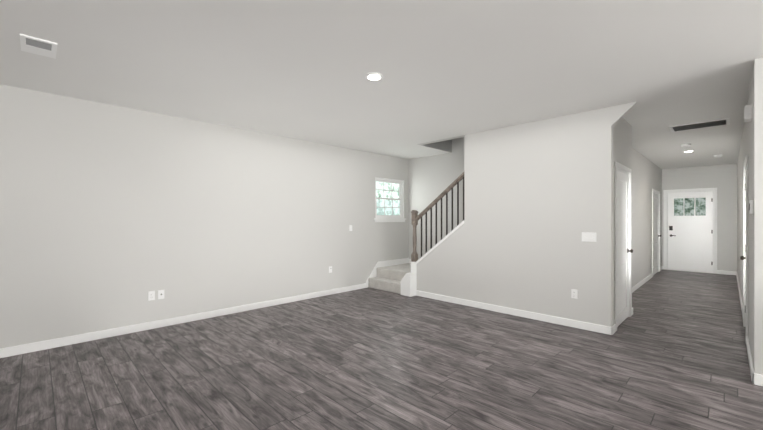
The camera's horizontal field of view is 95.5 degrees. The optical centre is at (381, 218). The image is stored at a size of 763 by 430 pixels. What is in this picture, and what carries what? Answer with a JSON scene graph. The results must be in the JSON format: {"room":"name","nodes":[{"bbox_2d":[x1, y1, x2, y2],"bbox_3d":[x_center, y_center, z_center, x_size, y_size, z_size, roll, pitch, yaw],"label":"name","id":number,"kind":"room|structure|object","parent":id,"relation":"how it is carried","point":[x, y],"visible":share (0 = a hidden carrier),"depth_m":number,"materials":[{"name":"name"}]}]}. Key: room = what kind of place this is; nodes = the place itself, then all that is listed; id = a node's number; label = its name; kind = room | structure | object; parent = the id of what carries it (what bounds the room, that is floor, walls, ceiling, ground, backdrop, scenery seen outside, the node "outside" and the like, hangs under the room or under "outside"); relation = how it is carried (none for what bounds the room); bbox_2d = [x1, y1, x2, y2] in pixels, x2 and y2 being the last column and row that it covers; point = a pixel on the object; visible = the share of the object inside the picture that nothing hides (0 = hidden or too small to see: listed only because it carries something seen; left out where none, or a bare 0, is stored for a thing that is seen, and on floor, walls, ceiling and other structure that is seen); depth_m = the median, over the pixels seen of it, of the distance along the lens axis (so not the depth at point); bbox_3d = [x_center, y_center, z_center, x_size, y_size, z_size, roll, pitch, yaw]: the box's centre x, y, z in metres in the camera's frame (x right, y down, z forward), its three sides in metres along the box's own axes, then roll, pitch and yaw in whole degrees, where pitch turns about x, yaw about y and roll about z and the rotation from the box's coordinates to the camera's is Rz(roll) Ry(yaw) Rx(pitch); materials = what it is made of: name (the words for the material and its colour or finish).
{"room":"empty living room","nodes":[
{"label":"empty living room","id":0,"kind":"room"},
{"bbox_2d":[0,84,407,348],"bbox_3d":[-2.995,0.030,4.376,10.370,2.740,0.120,0,0,-45],"label":"wall","id":1,"kind":"structure","parent":0,"point":[111,216],"depth_m":4.45,"materials":[{"name":"paint"}]},
{"bbox_2d":[148,291,154,300],"bbox_3d":[-2.904,0.980,4.376,0.070,0.115,0.008,0,0,-45],"label":"electrical outlet","id":2,"kind":"object","parent":1,"relation":"attached to","point":[151,295],"visible":1,"depth_m":4.37,"materials":[{"name":"white plastic"}]},
{"bbox_2d":[158,290,163,298],"bbox_3d":[-2.827,0.980,4.448,0.070,0.115,0.016,0,0,-45],"label":"outlet","id":3,"kind":"object","parent":1,"relation":"attached to","point":[160,294],"visible":1,"depth_m":4.44,"materials":[{"name":"white plastic"}]},
{"bbox_2d":[366,258,408,287],"bbox_3d":[0.157,1.150,7.432,1.310,0.500,0.015,0,0,-45],"label":"trim","id":4,"kind":"structure","parent":1,"relation":"attached to","point":[389,263],"depth_m":7.35,"materials":[{"name":"white wood"}]},
{"bbox_2d":[374,177,405,221],"bbox_3d":[0.166,-0.382,7.501,0.980,0.935,0.130,0,0,-45],"label":"window","id":5,"kind":"structure","parent":1,"relation":"in","point":[390,218],"depth_m":7.55,"materials":[{"name":"clear glass"}]},
{"bbox_2d":[0,269,762,429],"bbox_3d":[2.622,1.450,3.091,16.500,0.100,9.880,0,0,-45],"label":"floor","id":6,"kind":"structure","parent":0,"point":[670,353],"depth_m":3.16,"materials":[{"name":"laminate"}]},
{"bbox_2d":[368,263,410,293],"bbox_3d":[1.567,0.165,6.048,1.268,2.470,3.932,0,0,-45],"label":"stair steps","id":7,"kind":"structure","parent":6,"relation":"on","point":[388,278],"depth_m":6.82,"materials":[{"name":"carpet"}]},
{"bbox_2d":[401,262,416,296],"bbox_3d":[0.533,1.100,6.348,0.290,0.600,0.240,0,0,-45],"label":"trim","id":8,"kind":"structure","parent":6,"relation":"on","point":[409,284],"depth_m":6.24,"materials":[{"name":"white wood"}]},
{"bbox_2d":[0,0,762,168],"bbox_3d":[2.622,-1.470,3.092,16.500,0.260,9.880,0,0,-45],"label":"ceiling","id":9,"kind":"structure","parent":0,"point":[299,69],"depth_m":3.00,"materials":[{"name":"paint"}]},
{"bbox_2d":[20,34,56,58],"bbox_3d":[-2.670,-1.334,2.700,0.200,0.012,0.330,0,0,-45],"label":"ceiling vent","id":10,"kind":"object","parent":9,"relation":"in","point":[37,46],"visible":0.98,"depth_m":2.68,"materials":[{"name":"white metal"}]},
{"bbox_2d":[365,73,382,80],"bbox_3d":[-0.068,-1.332,3.266,0.170,0.016,0.170,0,0,-45],"label":"recessed light","id":11,"kind":"object","parent":9,"relation":"in","point":[374,76],"visible":0.98,"depth_m":3.25,"materials":[{"name":"white plastic"}]},
{"bbox_2d":[669,118,729,131],"bbox_3d":[4.571,-1.334,4.990,0.440,0.012,0.630,0,0,-45],"label":"ceiling vent","id":12,"kind":"object","parent":9,"relation":"in","point":[703,124],"visible":1,"depth_m":4.97,"materials":[{"name":"black metal"}]},
{"bbox_2d":[374,139,451,158],"bbox_3d":[0.633,-2.670,7.183,1.270,2.660,1.280,0,0,-45],"label":"ceiling","id":13,"kind":"structure","parent":0,"point":[420,151],"depth_m":6.96,"materials":[{"name":"paint"}]},
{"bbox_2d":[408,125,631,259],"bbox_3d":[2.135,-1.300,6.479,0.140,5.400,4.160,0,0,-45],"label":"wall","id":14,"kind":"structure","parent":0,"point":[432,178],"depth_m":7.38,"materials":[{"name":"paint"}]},
{"bbox_2d":[417,102,636,326],"bbox_3d":[1.827,-1.300,5.174,0.120,5.400,3.250,0,0,-45],"label":"wall","id":15,"kind":"structure","parent":0,"point":[538,198],"depth_m":4.77,"materials":[{"name":"paint"}]},
{"bbox_2d":[416,220,463,263],"bbox_3d":[1.028,0.430,5.973,0.144,0.802,0.990,0,0,-45],"label":"trim","id":16,"kind":"structure","parent":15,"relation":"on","point":[442,240],"depth_m":5.89,"materials":[{"name":"white wood"}]},
{"bbox_2d":[411,172,463,261],"bbox_3d":[0.976,0.011,6.026,0.104,1.573,1.135,0,0,-45],"label":"stair railing","id":17,"kind":"object","parent":16,"relation":"on","point":[415,217],"visible":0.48,"depth_m":6.04,"materials":[{"name":"brown wood"}]},
{"bbox_2d":[571,289,576,298],"bbox_3d":[2.471,0.970,4.439,0.008,0.115,0.070,0,0,-45],"label":"outlet","id":18,"kind":"object","parent":15,"relation":"attached to","point":[573,293],"visible":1,"depth_m":4.44,"materials":[{"name":"white plastic"}]},
{"bbox_2d":[582,232,595,241],"bbox_3d":[2.587,0.235,4.322,0.011,0.115,0.162,0,0,-45],"label":"light switch","id":19,"kind":"object","parent":15,"relation":"attached to","point":[588,236],"visible":1,"depth_m":4.32,"materials":[{"name":"white plastic"}]},
{"bbox_2d":[613,117,629,324],"bbox_3d":[3.156,-1.300,4.644,1.010,5.400,0.120,0,0,-45],"label":"wall","id":20,"kind":"structure","parent":0,"point":[621,140],"depth_m":4.44,"materials":[{"name":"paint"}]},
{"bbox_2d":[615,161,631,330],"bbox_3d":[3.227,0.350,4.616,0.960,2.100,0.018,0,0,-45],"label":"trim","id":21,"kind":"structure","parent":20,"relation":"attached to","point":[623,167],"depth_m":4.91,"materials":[{"name":"white wood"}]},
{"bbox_2d":[617,170,632,326],"bbox_3d":[3.203,0.384,4.639,0.800,2.007,0.164,0,0,-45],"label":"closet door","id":22,"kind":"structure","parent":20,"relation":"in","point":[623,250],"depth_m":4.64,"materials":[{"name":"white wood"}]},
{"bbox_2d":[632,148,661,286],"bbox_3d":[5.526,0.030,7.422,5.990,2.740,0.120,0,0,-45],"label":"wall","id":23,"kind":"structure","parent":0,"point":[646,176],"depth_m":7.43,"materials":[{"name":"paint"}]},
{"bbox_2d":[0,259,762,385],"bbox_3d":[2.615,1.162,3.084,16.240,0.475,9.640,0,0,-45],"label":"baseboard","id":24,"kind":"structure","parent":23,"relation":"attached to","point":[756,379],"depth_m":4.60,"materials":[{"name":"white wood"}]},
{"bbox_2d":[652,189,659,272],"bbox_3d":[6.887,0.350,8.685,1.230,2.100,0.018,0,0,-45],"label":"door frame","id":25,"kind":"structure","parent":23,"relation":"attached to","point":[655,191],"depth_m":8.54,"materials":[{"name":"white wood"}]},
{"bbox_2d":[653,193,660,274],"bbox_3d":[6.863,0.385,8.707,1.070,2.007,0.164,0,0,-45],"label":"hall door","id":26,"kind":"structure","parent":23,"relation":"in","point":[656,235],"depth_m":8.74,"materials":[{"name":"white wood"}]},
{"bbox_2d":[662,164,736,270],"bbox_3d":[8.245,0.031,9.037,0.140,2.740,1.680,0,0,-45],"label":"wall","id":27,"kind":"structure","parent":0,"point":[722,179],"depth_m":8.67,"materials":[{"name":"paint"}]},
{"bbox_2d":[663,188,716,273],"bbox_3d":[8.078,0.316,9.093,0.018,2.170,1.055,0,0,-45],"label":"door frame","id":28,"kind":"structure","parent":27,"relation":"attached to","point":[714,190],"depth_m":8.99,"materials":[{"name":"white wood"}]},
{"bbox_2d":[668,191,712,271],"bbox_3d":[8.101,0.344,9.114,0.090,2.054,0.885,0,0,-45],"label":"front door","id":29,"kind":"structure","parent":27,"relation":"in","point":[690,242],"depth_m":9.11,"materials":[{"name":"white wood"}]},
{"bbox_2d":[737,65,753,367],"bbox_3d":[6.010,0.030,5.700,7.740,2.740,0.120,0,0,-45],"label":"wall","id":30,"kind":"structure","parent":0,"point":[747,144],"depth_m":3.60,"materials":[{"name":"paint"}]},
{"bbox_2d":[740,184,745,312],"bbox_3d":[4.419,0.384,4.160,0.780,2.007,0.164,0,0,-45],"label":"hall door","id":31,"kind":"structure","parent":30,"relation":"in","point":[742,257],"depth_m":4.44,"materials":[{"name":"wood"}]},
{"bbox_2d":[743,155,747,335],"bbox_3d":[4.395,0.350,4.183,0.940,2.100,0.018,0,0,-45],"label":"door frame","id":32,"kind":"structure","parent":30,"relation":"attached to","point":[745,164],"depth_m":3.85,"materials":[{"name":"white wood"}]},
{"bbox_2d":[745,168,745,326],"bbox_3d":[4.443,0.382,4.134,0.810,2.035,0.120,0,0,-45],"label":"trim","id":33,"kind":"structure","parent":30,"relation":"attached to","point":[745,168],"depth_m":4.45,"materials":[{"name":"white wood"}]},
{"bbox_2d":[744,105,751,121],"bbox_3d":[3.525,-1.005,3.335,0.160,0.130,0.048,0,0,-45],"label":"door chime","id":34,"kind":"object","parent":30,"relation":"attached to","point":[747,113],"visible":1,"depth_m":3.28,"materials":[{"name":"white plastic"}]},
{"bbox_2d":[749,200,753,213],"bbox_3d":[3.275,-0.100,3.068,0.110,0.120,0.025,0,0,-45],"label":"thermostat","id":35,"kind":"object","parent":30,"relation":"attached to","point":[751,206],"visible":1,"depth_m":3.03,"materials":[{"name":"white plastic"}]},
{"bbox_2d":[754,57,762,374],"bbox_3d":[4.719,0.029,1.433,0.120,2.740,4.330,0,0,-45],"label":"wall","id":36,"kind":"structure","parent":0,"point":[758,215],"depth_m":2.91,"materials":[{"name":"paint"}]},
{"label":"outside","id":37,"kind":"structure","parent":0,"visible":0},
{"bbox_2d":[376,182,398,214],"bbox_3d":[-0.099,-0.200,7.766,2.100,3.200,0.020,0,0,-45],"label":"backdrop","id":38,"kind":"structure","parent":37,"point":[386,193],"depth_m":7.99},
{"bbox_2d":[677,198,705,215],"bbox_3d":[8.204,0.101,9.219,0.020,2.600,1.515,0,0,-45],"label":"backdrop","id":39,"kind":"structure","parent":37,"point":[695,210],"depth_m":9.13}
]}

